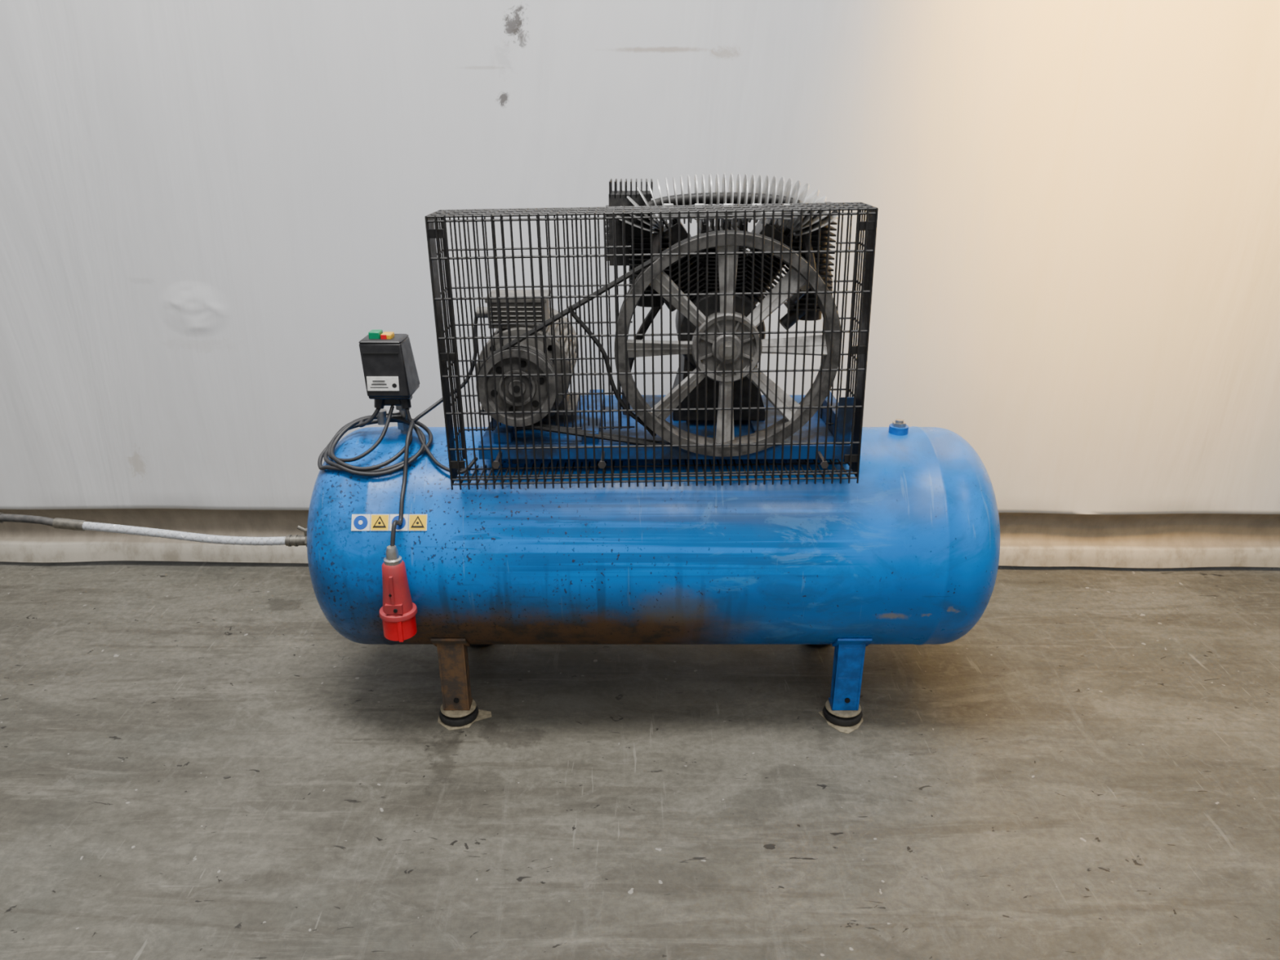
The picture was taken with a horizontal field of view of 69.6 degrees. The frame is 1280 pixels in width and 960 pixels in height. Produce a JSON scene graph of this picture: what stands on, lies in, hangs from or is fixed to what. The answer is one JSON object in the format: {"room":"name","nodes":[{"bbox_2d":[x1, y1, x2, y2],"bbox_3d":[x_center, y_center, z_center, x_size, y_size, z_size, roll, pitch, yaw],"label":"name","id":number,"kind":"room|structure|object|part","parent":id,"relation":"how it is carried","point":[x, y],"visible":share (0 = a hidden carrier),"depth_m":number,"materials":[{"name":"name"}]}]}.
{"room":"plant room","nodes":[
{"label":"plant room","id":0,"kind":"room"},
{"bbox_2d":[0,0,1279,568],"bbox_3d":[0.000,-1.417,2.228,12.001,3.592,0.059,0,21,1],"label":"wall","id":1,"kind":"structure","parent":0,"point":[208,208],"depth_m":2.48,"materials":[{"name":"white paint"}]},
{"bbox_2d":[0,560,1279,959],"bbox_3d":[0.000,1.559,-0.419,14.000,0.050,8.200,0,21,0],"label":"floor","id":2,"kind":"structure","parent":0,"point":[196,763],"depth_m":1.92,"materials":[{"name":"concrete"}]},
{"bbox_2d":[437,709,491,730],"bbox_3d":[-0.406,0.551,2.135,0.123,0.001,0.095,0,21,0],"label":"cardboard shim","id":3,"kind":"object","parent":2,"relation":"on","point":[482,714],"visible":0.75,"depth_m":2.12,"materials":[{"name":"beige cardboard"}]},
{"bbox_2d":[306,173,999,726],"bbox_3d":[0.031,-0.051,2.036,1.558,1.192,0.566,0,21,0],"label":"air compressor","id":4,"kind":"object","parent":2,"relation":"on","point":[713,508],"visible":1,"depth_m":1.89,"materials":[{"name":"blue paint"}]},
{"bbox_2d":[0,512,306,546],"bbox_3d":[-1.775,0.289,2.178,2.051,0.461,0.032,0,21,0],"label":"air hose","id":5,"kind":"object","parent":4,"relation":"attached to","point":[290,540],"visible":1,"depth_m":2.11,"materials":[{"name":"rubber"}]},
{"bbox_2d":[358,333,420,434],"bbox_3d":[-0.534,-0.197,1.984,0.100,0.226,0.104,0,21,0],"label":"switch","id":6,"kind":"object","parent":4,"relation":"attached to","point":[391,377],"depth_m":1.93,"materials":[{"name":"plastic"}]},
{"bbox_3d":[-0.420,0.431,2.082,0.076,0.204,0.071,0,21,0],"label":"leg","id":7,"kind":"part","parent":4,"relation":"part of","materials":[{"name":"paint"}]},
{"bbox_2d":[440,699,476,718],"bbox_3d":[-0.420,0.520,2.130,0.082,0.017,0.082,0,21,0],"label":"washer","id":8,"kind":"object","parent":4,"relation":"in","point":[449,709],"depth_m":2.11,"materials":[{"name":"metal"}]},
{"bbox_3d":[-0.245,-0.262,2.042,0.210,0.200,0.360,0,21,0],"label":"electric motor","id":9,"kind":"part","parent":4,"relation":"part of","materials":[{"name":"grey paint"}]},
{"bbox_2d":[825,699,861,718],"bbox_3d":[0.470,0.520,2.130,0.082,0.017,0.082,0,21,0],"label":"washer","id":10,"kind":"object","parent":4,"relation":"in","point":[837,709],"depth_m":2.11,"materials":[{"name":"metal"}]},
{"bbox_3d":[0.470,0.431,2.082,0.076,0.204,0.071,0,21,0],"label":"leg","id":11,"kind":"part","parent":4,"relation":"part of","materials":[{"name":"blue paint"}]},
{"bbox_2d":[817,711,863,733],"bbox_3d":[0.466,0.554,2.127,0.098,0.001,0.102,0,21,0],"label":"cardboard shim","id":12,"kind":"object","parent":2,"relation":"on","point":[847,730],"visible":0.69,"depth_m":2.10,"materials":[{"name":"beige cardboard"}]}
]}

